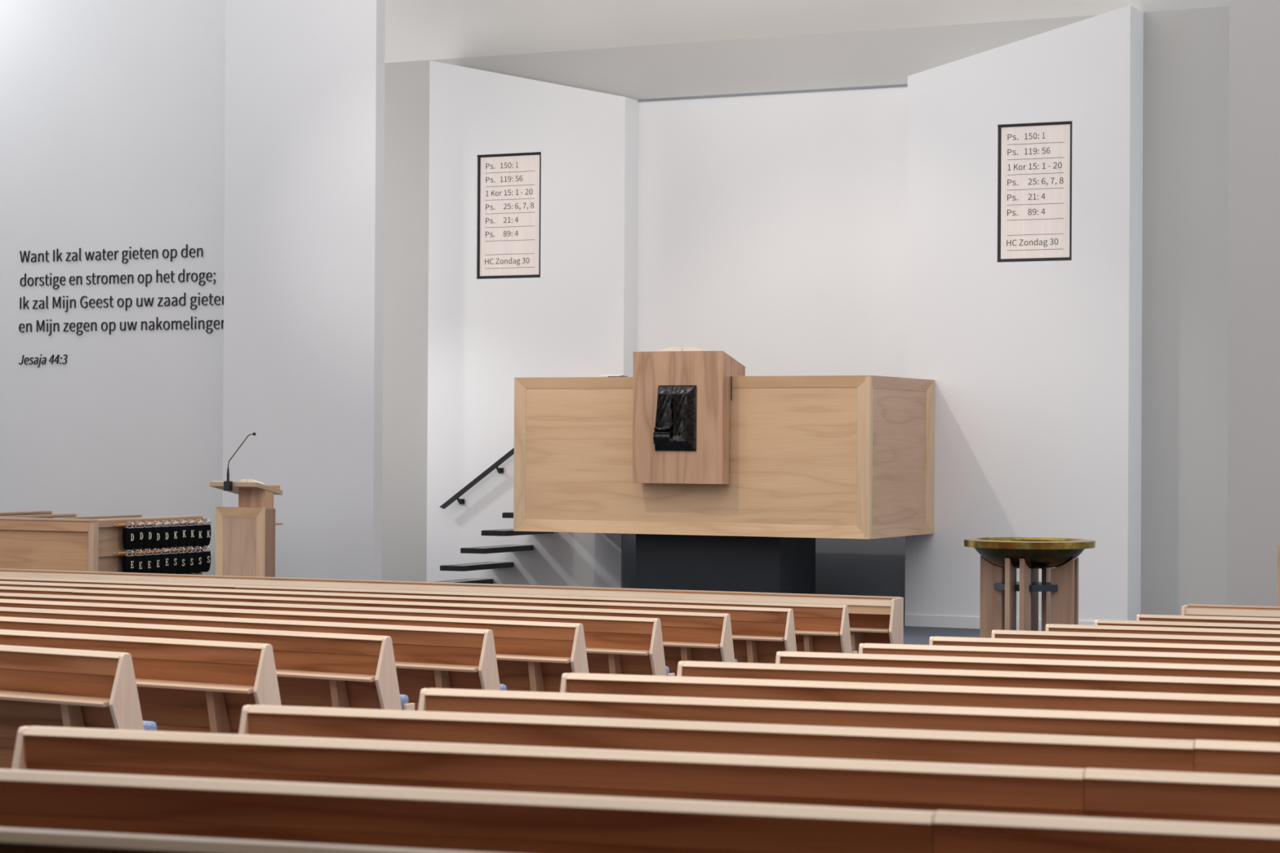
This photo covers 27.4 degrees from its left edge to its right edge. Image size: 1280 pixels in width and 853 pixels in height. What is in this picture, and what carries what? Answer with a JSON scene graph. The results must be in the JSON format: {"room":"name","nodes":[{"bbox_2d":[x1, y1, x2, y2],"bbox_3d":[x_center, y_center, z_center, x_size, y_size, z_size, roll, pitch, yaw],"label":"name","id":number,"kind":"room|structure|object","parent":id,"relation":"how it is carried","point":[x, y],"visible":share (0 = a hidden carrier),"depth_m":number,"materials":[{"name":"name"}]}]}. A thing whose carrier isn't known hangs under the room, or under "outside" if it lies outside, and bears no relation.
{"room":"house of worship","nodes":[
{"label":"house of worship","id":0,"kind":"room"},
{"bbox_2d":[0,0,226,575],"bbox_3d":[-5.395,-2.754,24.860,5.000,9.000,0.200,0,0,26],"label":"wall","id":1,"kind":"structure","parent":0,"point":[113,112],"depth_m":24.51,"materials":[{"name":"white paint"}]},
{"bbox_2d":[18,244,223,367],"bbox_3d":[-4.827,-1.117,24.453,2.385,1.116,0.012,0,0,26],"label":"lettering","id":2,"kind":"object","parent":1,"relation":"attached to","point":[186,249],"depth_m":24.50,"materials":[{"name":"black paint"}]},
{"bbox_2d":[222,0,385,580],"bbox_3d":[-2.954,-2.750,23.092,1.566,9.000,0.145,0,0,26],"label":"wall","id":3,"kind":"structure","parent":0,"point":[304,152],"depth_m":22.97,"materials":[{"name":"white paint"}]},
{"bbox_2d":[426,60,638,587],"bbox_3d":[-1.034,-0.898,25.334,2.129,5.345,0.354,0,0,26],"label":"wall","id":4,"kind":"structure","parent":0,"point":[579,318],"depth_m":25.22,"materials":[{"name":"white paint"}]},
{"bbox_2d":[440,447,514,508],"bbox_3d":[-1.491,0.460,25.293,0.958,0.679,0.097,0,0,26],"label":"handrail","id":5,"kind":"object","parent":4,"relation":"attached to","point":[500,470],"visible":0.8,"depth_m":25.27,"materials":[{"name":"black metal"}]},
{"bbox_2d":[431,511,553,583],"bbox_3d":[-1.441,1.237,24.785,1.354,0.889,0.954,0,0,26],"label":"staircase","id":6,"kind":"structure","parent":4,"relation":"attached to","point":[500,532],"depth_m":24.56,"materials":[{"name":"black metal"}]},
{"bbox_2d":[476,151,541,279],"bbox_3d":[-1.239,-2.026,25.312,0.701,1.197,0.117,0,0,26],"label":"hymn board","id":7,"kind":"object","parent":4,"relation":"attached to","point":[509,184],"visible":1,"depth_m":25.28,"materials":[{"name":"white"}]},
{"bbox_2d":[621,533,905,623],"bbox_3d":[1.158,1.315,24.219,2.826,0.930,0.296,0,0,26],"label":"pulpit base","id":8,"kind":"object","parent":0,"point":[843,566],"visible":0.18,"depth_m":23.98,"materials":[{"name":"stone"}]},
{"bbox_2d":[637,86,907,377],"bbox_3d":[1.270,-0.655,24.420,2.815,4.875,0.133,0,0,26],"label":"wall","id":9,"kind":"structure","parent":0,"point":[772,237],"depth_m":24.35,"materials":[{"name":"white paint"}]},
{"bbox_2d":[638,84,907,102],"bbox_3d":[1.261,-3.096,24.387,2.815,0.021,0.052,0,0,26],"label":"trim","id":10,"kind":"structure","parent":9,"relation":"attached to","point":[898,85],"depth_m":24.36,"materials":[{"name":"white paint"}]},
{"bbox_2d":[382,6,1229,615],"bbox_3d":[5.578,-0.915,22.521,19.600,5.420,0.200,0,0,26],"label":"wall","id":11,"kind":"structure","parent":0,"point":[1186,55],"depth_m":22.97,"materials":[{"name":"paint"}]},
{"bbox_2d":[385,0,1229,62],"bbox_3d":[4.907,-5.287,21.110,19.600,3.700,3.392,0,0,26],"label":"ceiling","id":12,"kind":"structure","parent":0,"point":[416,30],"depth_m":24.84,"materials":[{"name":"paint"}]},
{"bbox_2d":[903,623,979,644],"bbox_3d":[2.814,1.994,20.732,23.000,0.450,5.800,0,0,26],"label":"floor","id":13,"kind":"structure","parent":0,"point":[913,635],"depth_m":22.55,"materials":[{"name":"blue carpet"}]},
{"bbox_2d":[0,511,53,515],"bbox_3d":[-6.047,1.257,23.791,0.620,0.958,1.670,0,0,26],"label":"pew","id":14,"kind":"object","parent":13,"relation":"on","point":[32,513],"visible":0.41,"depth_m":24.10,"materials":[{"name":"beige wood"}]},
{"bbox_2d":[0,513,77,518],"bbox_3d":[-5.519,1.257,23.219,0.620,0.958,1.100,0,0,26],"label":"pew","id":15,"kind":"object","parent":13,"relation":"on","point":[63,515],"visible":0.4,"depth_m":23.23,"materials":[{"name":"beige wood"}]},
{"bbox_2d":[53,514,142,519],"bbox_3d":[-4.907,1.259,22.969,0.620,0.958,1.184,0,0,26],"label":"pew","id":16,"kind":"object","parent":13,"relation":"on","point":[135,515],"visible":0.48,"depth_m":22.91,"materials":[{"name":"beige wood"}]},
{"bbox_2d":[0,515,202,574],"bbox_3d":[-5.632,1.258,23.358,3.105,0.956,1.568,0,0,26],"label":"cabinet","id":17,"kind":"object","parent":13,"relation":"on","point":[25,543],"visible":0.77,"depth_m":22.23,"materials":[{"name":"beige wood"}]},
{"bbox_2d":[114,546,206,555],"bbox_3d":[-4.156,1.077,22.785,0.057,0.025,1.285,0,0,26],"label":"rod","id":18,"kind":"object","parent":17,"relation":"attached to","point":[198,548],"visible":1,"depth_m":22.59,"materials":[{"name":"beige wood"}]},
{"bbox_2d":[122,549,134,573],"bbox_3d":[-4.347,1.165,22.345,0.071,0.240,0.122,0,0,26],"label":"bag","id":19,"kind":"object","parent":18,"relation":"hanging from","point":[128,561],"visible":0.8,"depth_m":22.31,"materials":[{"name":"black fabric"}]},
{"bbox_2d":[133,548,144,573],"bbox_3d":[-4.293,1.169,22.456,0.071,0.246,0.122,0,0,26],"label":"bag","id":20,"kind":"object","parent":18,"relation":"hanging from","point":[139,558],"visible":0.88,"depth_m":22.43,"materials":[{"name":"black fabric"}]},
{"bbox_2d":[142,548,153,573],"bbox_3d":[-4.239,1.169,22.568,0.071,0.245,0.122,0,0,26],"label":"bag","id":21,"kind":"object","parent":18,"relation":"hanging from","point":[148,561],"visible":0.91,"depth_m":22.54,"materials":[{"name":"black fabric"}]},
{"bbox_2d":[150,547,161,573],"bbox_3d":[-4.185,1.169,22.679,0.071,0.243,0.122,0,0,26],"label":"bag","id":22,"kind":"object","parent":18,"relation":"hanging from","point":[156,557],"visible":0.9,"depth_m":22.65,"materials":[{"name":"black fabric"}]},
{"bbox_2d":[159,547,170,573],"bbox_3d":[-4.132,1.168,22.790,0.071,0.239,0.122,0,0,26],"label":"bag","id":23,"kind":"object","parent":18,"relation":"hanging from","point":[165,559],"visible":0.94,"depth_m":22.77,"materials":[{"name":"black fabric"}]},
{"bbox_2d":[176,546,186,573],"bbox_3d":[-4.024,1.173,23.012,0.071,0.246,0.122,0,0,26],"label":"bag","id":24,"kind":"object","parent":18,"relation":"hanging from","point":[181,566],"visible":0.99,"depth_m":22.99,"materials":[{"name":"black fabric"}]},
{"bbox_2d":[184,546,194,573],"bbox_3d":[-3.970,1.174,23.123,0.071,0.245,0.122,0,0,26],"label":"bag","id":25,"kind":"object","parent":18,"relation":"hanging from","point":[189,567],"visible":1,"depth_m":23.09,"materials":[{"name":"black fabric"}]},
{"bbox_2d":[191,545,202,573],"bbox_3d":[-3.916,1.174,23.234,0.071,0.243,0.122,0,0,26],"label":"bag","id":26,"kind":"object","parent":18,"relation":"hanging from","point":[197,554],"visible":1,"depth_m":23.21,"materials":[{"name":"black fabric"}]},
{"bbox_2d":[200,545,210,572],"bbox_3d":[-3.862,1.173,23.346,0.071,0.239,0.122,0,0,26],"label":"bag","id":27,"kind":"object","parent":18,"relation":"hanging from","point":[206,553],"visible":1,"depth_m":23.32,"materials":[{"name":"black fabric"}]},
{"bbox_2d":[114,520,206,526],"bbox_3d":[-4.155,0.839,22.787,0.057,0.025,1.285,0,0,26],"label":"rod","id":28,"kind":"object","parent":17,"relation":"attached to","point":[120,524],"visible":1,"depth_m":22.36,"materials":[{"name":"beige wood"}]},
{"bbox_2d":[122,521,135,550],"bbox_3d":[-4.346,0.928,22.347,0.071,0.243,0.122,0,0,26],"label":"bag","id":29,"kind":"object","parent":28,"relation":"hanging from","point":[128,533],"visible":1,"depth_m":22.31,"materials":[{"name":"black fabric"}]},
{"bbox_2d":[133,520,144,549],"bbox_3d":[-4.292,0.927,22.458,0.071,0.239,0.122,0,0,26],"label":"bag","id":30,"kind":"object","parent":28,"relation":"hanging from","point":[139,531],"visible":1,"depth_m":22.43,"materials":[{"name":"black fabric"}]},
{"bbox_2d":[142,520,153,548],"bbox_3d":[-4.238,0.928,22.569,0.071,0.240,0.122,0,0,26],"label":"bag","id":31,"kind":"object","parent":28,"relation":"hanging from","point":[148,531],"visible":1,"depth_m":22.54,"materials":[{"name":"black fabric"}]},
{"bbox_2d":[150,520,162,548],"bbox_3d":[-4.184,0.932,22.680,0.071,0.246,0.122,0,0,26],"label":"bag","id":32,"kind":"object","parent":28,"relation":"hanging from","point":[156,540],"visible":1,"depth_m":22.65,"materials":[{"name":"black fabric"}]},
{"bbox_2d":[159,520,170,548],"bbox_3d":[-4.130,0.933,22.791,0.071,0.245,0.122,0,0,26],"label":"bag","id":33,"kind":"object","parent":28,"relation":"hanging from","point":[165,531],"visible":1,"depth_m":22.77,"materials":[{"name":"black fabric"}]},
{"bbox_2d":[168,520,178,547],"bbox_3d":[-4.076,0.933,22.902,0.071,0.243,0.122,0,0,26],"label":"bag","id":34,"kind":"object","parent":28,"relation":"hanging from","point":[173,540],"visible":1,"depth_m":22.88,"materials":[{"name":"black fabric"}]},
{"bbox_2d":[176,519,186,546],"bbox_3d":[-4.022,0.932,23.014,0.071,0.239,0.122,0,0,26],"label":"bag","id":35,"kind":"object","parent":28,"relation":"hanging from","point":[181,540],"visible":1,"depth_m":22.99,"materials":[{"name":"black fabric"}]},
{"bbox_2d":[184,519,195,546],"bbox_3d":[-3.969,0.933,23.125,0.071,0.240,0.122,0,0,26],"label":"bag","id":36,"kind":"object","parent":28,"relation":"hanging from","point":[190,531],"visible":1,"depth_m":23.10,"materials":[{"name":"black fabric"}]},
{"bbox_2d":[192,518,204,546],"bbox_3d":[-3.915,0.937,23.236,0.071,0.246,0.122,0,0,26],"label":"bag","id":37,"kind":"object","parent":28,"relation":"hanging from","point":[198,529],"visible":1,"depth_m":23.21,"materials":[{"name":"black fabric"}]},
{"bbox_2d":[200,518,212,546],"bbox_3d":[-3.861,0.938,23.347,0.071,0.245,0.122,0,0,26],"label":"bag","id":38,"kind":"object","parent":28,"relation":"hanging from","point":[206,527],"visible":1,"depth_m":23.32,"materials":[{"name":"black fabric"}]},
{"bbox_2d":[167,546,178,573],"bbox_3d":[-4.078,1.169,22.901,0.071,0.240,0.122,0,0,26],"label":"bag","id":39,"kind":"object","parent":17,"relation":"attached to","point":[173,557],"visible":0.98,"depth_m":22.88,"materials":[{"name":"black fabric"}]},
{"bbox_2d":[209,481,283,577],"bbox_3d":[-3.308,1.102,22.038,0.473,1.279,0.400,0,0,26],"label":"lectern","id":40,"kind":"object","parent":13,"relation":"on","point":[245,534],"visible":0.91,"depth_m":21.95,"materials":[{"name":"beige wood"}]},
{"bbox_2d":[223,432,256,490],"bbox_3d":[-3.315,0.291,21.795,0.300,0.488,0.052,0,0,26],"label":"microphone","id":41,"kind":"object","parent":40,"relation":"attached to","point":[228,485],"visible":1,"depth_m":21.83,"materials":[{"name":"black plastic"}]},
{"bbox_2d":[237,479,264,484],"bbox_3d":[-3.239,0.469,21.932,0.204,0.064,0.162,0,0,26],"label":"book","id":42,"kind":"object","parent":40,"relation":"on","point":[242,480],"visible":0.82,"depth_m":21.87,"materials":[{"name":"beige paper"}]},
{"bbox_2d":[513,351,934,594],"bbox_3d":[0.695,0.567,23.268,3.380,2.410,1.825,0,0,26],"label":"pulpit","id":43,"kind":"object","parent":13,"relation":"on","point":[723,478],"visible":1,"depth_m":22.63,"materials":[{"name":"brown wood"}]},
{"bbox_2d":[600,374,627,377],"bbox_3d":[-0.231,-0.444,23.033,0.240,0.022,0.080,0,0,26],"label":"folder","id":44,"kind":"object","parent":43,"relation":"on","point":[608,375],"visible":1,"depth_m":23.01,"materials":[{"name":"white paper"}]},
{"bbox_2d":[655,346,710,351],"bbox_3d":[0.434,-0.617,22.685,0.524,0.131,0.352,0,0,26],"label":"open book","id":45,"kind":"object","parent":43,"relation":"on","point":[670,348],"visible":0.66,"depth_m":22.54,"materials":[{"name":"beige paper"}]},
{"bbox_2d":[964,537,1095,637],"bbox_3d":[2.916,1.304,19.688,0.976,0.918,0.976,0,0,26],"label":"baptismal font","id":46,"kind":"object","parent":13,"relation":"on","point":[1001,557],"visible":0.86,"depth_m":19.49,"materials":[{"name":"brown wood"}]},
{"bbox_2d":[994,582,1057,591],"bbox_3d":[2.917,1.199,19.689,0.484,0.048,0.484,0,0,26],"label":"bracket","id":47,"kind":"object","parent":46,"relation":"attached to","point":[998,586],"depth_m":19.48,"materials":[{"name":"grey metal"}]},
{"bbox_2d":[974,547,1084,568],"bbox_3d":[2.918,0.975,19.690,0.840,0.177,0.840,0,0,26],"label":"bowl","id":48,"kind":"object","parent":46,"relation":"on","point":[990,557],"depth_m":19.40,"materials":[{"name":"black metal"}]},
{"bbox_2d":[1276,543,1279,606],"bbox_3d":[5.541,1.289,17.567,2.535,0.953,0.070,0,0,26],"label":"screen","id":49,"kind":"object","parent":13,"relation":"on","point":[1278,544],"visible":0.45,"depth_m":18.08,"materials":[{"name":"beige wood"}]},
{"bbox_2d":[904,4,1143,621],"bbox_3d":[3.386,-0.921,23.234,2.028,5.417,0.427,0,0,26],"label":"wall","id":50,"kind":"structure","parent":0,"point":[1035,367],"depth_m":22.98,"materials":[{"name":"white paint"}]},
{"bbox_2d":[904,614,1094,631],"bbox_3d":[3.275,1.733,23.018,2.023,0.105,0.016,0,0,26],"label":"baseboard","id":51,"kind":"structure","parent":50,"relation":"attached to","point":[915,620],"depth_m":23.28,"materials":[{"name":"paint"}]},
{"bbox_2d":[997,120,1071,262],"bbox_3d":[3.475,-2.051,23.030,0.675,1.208,0.117,0,0,26],"label":"hymn board","id":52,"kind":"object","parent":50,"relation":"attached to","point":[1035,159],"visible":1,"depth_m":22.99,"materials":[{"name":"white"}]},
{"bbox_2d":[1226,0,1279,606],"bbox_3d":[8.701,-2.717,17.446,9.563,9.000,0.145,0,0,26],"label":"wall","id":53,"kind":"structure","parent":0,"point":[1253,505],"depth_m":19.37,"materials":[{"name":"grey paint"}]},
{"bbox_3d":[-3.026,1.640,8.674,23.000,0.904,21.000,0,0,26],"label":"floor","id":54,"kind":"structure","parent":0,"visible":0},
{"bbox_2d":[0,644,156,768],"bbox_3d":[-5.695,1.213,12.032,9.000,0.782,0.378,0,0,31],"label":"pew","id":55,"kind":"object","parent":54,"relation":"on","point":[42,686],"visible":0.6,"depth_m":9.78,"materials":[{"name":"red wood"}]},
{"bbox_2d":[0,690,110,707],"bbox_3d":[-5.758,1.005,11.927,8.956,0.020,0.129,0,0,31],"label":"shelf","id":56,"kind":"object","parent":55,"relation":"attached to","point":[50,699],"depth_m":9.76,"materials":[{"name":"brown wood"}]},
{"bbox_2d":[142,720,156,730],"bbox_3d":[-5.641,1.132,12.093,8.912,0.075,0.091,0,0,31],"label":"seat cushion","id":57,"kind":"object","parent":55,"relation":"on","point":[147,725],"depth_m":9.80,"materials":[{"name":"blue fabric"}]},
{"bbox_2d":[0,629,281,733],"bbox_3d":[-5.357,1.250,12.784,9.000,0.782,0.378,0,0,30],"label":"pew","id":58,"kind":"object","parent":54,"relation":"on","point":[183,685],"visible":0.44,"depth_m":10.70,"materials":[{"name":"red wood"}]},
{"bbox_2d":[135,678,253,693],"bbox_3d":[-5.417,1.042,12.677,8.956,0.020,0.129,0,0,30],"label":"shelf","id":59,"kind":"object","parent":58,"relation":"attached to","point":[171,686],"depth_m":10.62,"materials":[{"name":"brown wood"}]},
{"bbox_2d":[0,616,414,711],"bbox_3d":[-4.961,1.287,13.646,9.000,0.782,0.378,0,0,30],"label":"pew","id":60,"kind":"object","parent":54,"relation":"on","point":[313,669],"visible":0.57,"depth_m":11.56,"materials":[{"name":"red wood"}]},
{"bbox_2d":[275,669,375,682],"bbox_3d":[-5.021,1.079,13.539,8.956,0.020,0.129,0,0,30],"label":"shelf","id":61,"kind":"object","parent":60,"relation":"attached to","point":[282,675],"depth_m":11.46,"materials":[{"name":"brown wood"}]},
{"bbox_2d":[400,694,408,710],"bbox_3d":[-4.909,1.206,13.708,8.912,0.075,0.091,0,0,30],"label":"seat cushion","id":62,"kind":"object","parent":60,"relation":"on","point":[403,698],"depth_m":11.50,"materials":[{"name":"blue fabric"}]},
{"bbox_2d":[0,826,493,852],"bbox_3d":[0.183,1.048,3.999,5.100,0.782,0.378,0,0,16],"label":"pew","id":63,"kind":"object","parent":54,"relation":"on","point":[12,840],"visible":1,"depth_m":4.18,"materials":[{"name":"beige wood"}]},
{"bbox_2d":[0,606,506,711],"bbox_3d":[-4.605,1.324,14.436,9.000,0.782,0.378,0,0,29],"label":"pew","id":64,"kind":"object","parent":54,"relation":"on","point":[425,657],"visible":0.28,"depth_m":12.42,"materials":[{"name":"red wood"}]},
{"bbox_2d":[395,661,478,672],"bbox_3d":[-4.664,1.116,14.328,8.956,0.020,0.129,0,0,29],"label":"shelf","id":65,"kind":"object","parent":64,"relation":"attached to","point":[401,666],"depth_m":12.30,"materials":[{"name":"brown wood"}]},
{"bbox_2d":[499,684,506,690],"bbox_3d":[-4.555,1.243,14.499,8.912,0.075,0.091,0,0,29],"label":"seat cushion","id":66,"kind":"object","parent":64,"relation":"on","point":[502,687],"depth_m":12.37,"materials":[{"name":"blue fabric"}]},
{"bbox_2d":[0,599,588,692],"bbox_3d":[-4.247,1.361,15.240,9.000,0.782,0.378,0,0,28],"label":"pew","id":67,"kind":"object","parent":54,"relation":"on","point":[531,655],"visible":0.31,"depth_m":13.30,"materials":[{"name":"red wood"}]},
{"bbox_2d":[495,653,570,663],"bbox_3d":[-4.304,1.153,15.131,8.956,0.020,0.129,0,0,28],"label":"shelf","id":68,"kind":"object","parent":67,"relation":"attached to","point":[500,658],"depth_m":13.16,"materials":[{"name":"brown wood"}]},
{"bbox_2d":[0,592,675,675],"bbox_3d":[-3.895,1.398,16.037,9.000,0.782,0.379,0,0,26],"label":"pew","id":69,"kind":"object","parent":54,"relation":"on","point":[615,645],"visible":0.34,"depth_m":14.16,"materials":[{"name":"red wood"}]},
{"bbox_2d":[586,647,649,655],"bbox_3d":[-3.949,1.190,15.926,8.956,0.020,0.129,0,0,26],"label":"shelf","id":70,"kind":"object","parent":69,"relation":"attached to","point":[589,651],"depth_m":14.00,"materials":[{"name":"brown wood"}]},
{"bbox_2d":[665,666,669,675],"bbox_3d":[-3.847,1.317,16.102,8.912,0.075,0.091,0,0,26],"label":"seat cushion","id":71,"kind":"object","parent":69,"relation":"on","point":[667,669],"depth_m":14.12,"materials":[{"name":"blue fabric"}]},
{"bbox_2d":[0,586,737,675],"bbox_3d":[-3.504,1.436,16.901,9.000,0.782,0.378,0,0,26],"label":"pew","id":72,"kind":"object","parent":54,"relation":"on","point":[686,636],"visible":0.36,"depth_m":15.18,"materials":[{"name":"red wood"}]},
{"bbox_2d":[662,640,720,648],"bbox_3d":[-3.558,1.228,16.791,8.956,0.020,0.129,0,0,26],"label":"shelf","id":73,"kind":"object","parent":72,"relation":"attached to","point":[667,644],"depth_m":14.89,"materials":[{"name":"brown wood"}]},
{"bbox_2d":[0,581,796,663],"bbox_3d":[-3.129,1.473,17.784,9.000,0.782,0.378,0,0,25],"label":"pew","id":74,"kind":"object","parent":54,"relation":"on","point":[758,633],"visible":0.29,"depth_m":16.21,"materials":[{"name":"red wood"}]},
{"bbox_2d":[732,635,784,641],"bbox_3d":[-3.180,1.265,17.673,8.956,0.020,0.129,0,0,25],"label":"shelf","id":75,"kind":"object","parent":74,"relation":"attached to","point":[735,637],"depth_m":15.83,"materials":[{"name":"brown wood"}]},
{"bbox_2d":[0,576,857,653],"bbox_3d":[-2.737,1.511,18.643,9.000,0.782,0.378,0,0,25],"label":"pew","id":76,"kind":"object","parent":54,"relation":"on","point":[819,628],"visible":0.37,"depth_m":17.16,"materials":[{"name":"brown wood"}]},
{"bbox_2d":[795,630,839,635],"bbox_3d":[-2.788,1.303,18.531,8.956,0.020,0.129,0,0,25],"label":"shelf","id":77,"kind":"object","parent":76,"relation":"attached to","point":[797,633],"depth_m":16.68,"materials":[{"name":"brown wood"}]},
{"bbox_2d":[0,568,903,653],"bbox_3d":[-2.375,1.536,19.365,9.000,0.815,0.264,0,0,25],"label":"pew","id":78,"kind":"object","parent":54,"relation":"on","point":[872,619],"visible":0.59,"depth_m":18.45,"materials":[{"name":"brown wood"}]},
{"bbox_2d":[849,626,888,633],"bbox_3d":[-2.380,1.345,19.353,8.954,0.020,0.236,0,0,25],"label":"shelf","id":79,"kind":"object","parent":78,"relation":"attached to","point":[853,629],"depth_m":17.48,"materials":[{"name":"brown wood"}]},
{"bbox_2d":[0,768,1279,852],"bbox_3d":[0.554,1.085,4.814,5.100,0.782,0.378,0,0,16],"label":"pew","id":80,"kind":"object","parent":54,"relation":"on","point":[337,814],"visible":1,"depth_m":4.93,"materials":[{"name":"red wood"}]},
{"bbox_2d":[11,725,1279,826],"bbox_3d":[0.974,1.123,5.694,5.100,0.782,0.378,0,0,17],"label":"pew","id":81,"kind":"object","parent":54,"relation":"on","point":[1119,793],"visible":0.52,"depth_m":5.86,"materials":[{"name":"red wood"}]},
{"bbox_2d":[238,704,1279,775],"bbox_3d":[1.384,1.161,6.522,5.100,0.782,0.378,0,0,17],"label":"pew","id":82,"kind":"object","parent":54,"relation":"on","point":[1205,756],"visible":0.36,"depth_m":6.73,"materials":[{"name":"red wood"}]},
{"bbox_2d":[417,688,1279,742],"bbox_3d":[1.796,1.198,7.346,5.100,0.782,0.378,0,0,17],"label":"pew","id":83,"kind":"object","parent":54,"relation":"on","point":[1044,722],"visible":0.27,"depth_m":7.60,"materials":[{"name":"red wood"}]},
{"bbox_2d":[560,672,1279,718],"bbox_3d":[2.197,1.236,8.235,5.100,0.782,0.378,0,0,17],"label":"pew","id":84,"kind":"object","parent":54,"relation":"on","point":[1188,704],"visible":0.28,"depth_m":8.53,"materials":[{"name":"red wood"}]},
{"bbox_2d":[676,660,1279,696],"bbox_3d":[2.601,1.274,9.103,5.100,0.782,0.378,0,0,18],"label":"pew","id":85,"kind":"object","parent":54,"relation":"on","point":[1168,684],"visible":0.24,"depth_m":9.43,"materials":[{"name":"red wood"}]},
{"bbox_2d":[775,651,1279,679],"bbox_3d":[3.008,1.311,9.951,5.100,0.782,0.378,0,0,18],"label":"pew","id":86,"kind":"object","parent":54,"relation":"on","point":[1224,671],"visible":0.18,"depth_m":10.32,"materials":[{"name":"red wood"}]},
{"bbox_2d":[858,643,1279,666],"bbox_3d":[3.412,1.349,10.794,5.100,0.782,0.378,0,0,18],"label":"pew","id":87,"kind":"object","parent":54,"relation":"on","point":[864,648],"visible":0.17,"depth_m":11.20,"materials":[{"name":"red wood"}]},
{"bbox_2d":[928,636,1279,655],"bbox_3d":[3.809,1.386,11.626,5.100,0.782,0.378,0,0,18],"label":"pew","id":88,"kind":"object","parent":54,"relation":"on","point":[940,641],"visible":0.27,"depth_m":12.07,"materials":[{"name":"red wood"}]},
{"bbox_2d":[991,630,1279,646],"bbox_3d":[4.217,1.424,12.501,5.100,0.782,0.378,0,0,19],"label":"pew","id":89,"kind":"object","parent":54,"relation":"on","point":[1020,634],"visible":0.21,"depth_m":12.99,"materials":[{"name":"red wood"}]},
{"bbox_2d":[1045,623,1279,637],"bbox_3d":[4.625,1.462,13.393,5.100,0.782,0.378,0,0,19],"label":"pew","id":90,"kind":"object","parent":54,"relation":"on","point":[1051,627],"visible":0.16,"depth_m":13.92,"materials":[{"name":"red wood"}]},
{"bbox_2d":[1094,619,1279,630],"bbox_3d":[5.028,1.499,14.208,5.100,0.782,0.378,0,0,19],"label":"pew","id":91,"kind":"object","parent":54,"relation":"on","point":[1097,622],"visible":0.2,"depth_m":14.78,"materials":[{"name":"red wood"}]},
{"bbox_2d":[1136,613,1279,624],"bbox_3d":[5.445,1.537,15.161,5.100,0.782,0.378,0,0,19],"label":"pew","id":92,"kind":"object","parent":54,"relation":"on","point":[1264,620],"visible":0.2,"depth_m":15.77,"materials":[{"name":"brown wood"}]},
{"bbox_2d":[1181,604,1279,617],"bbox_3d":[5.849,1.552,15.837,5.100,0.815,0.264,0,0,20],"label":"pew","id":93,"kind":"object","parent":54,"relation":"on","point":[1190,609],"visible":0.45,"depth_m":16.60,"materials":[{"name":"brown wood"}]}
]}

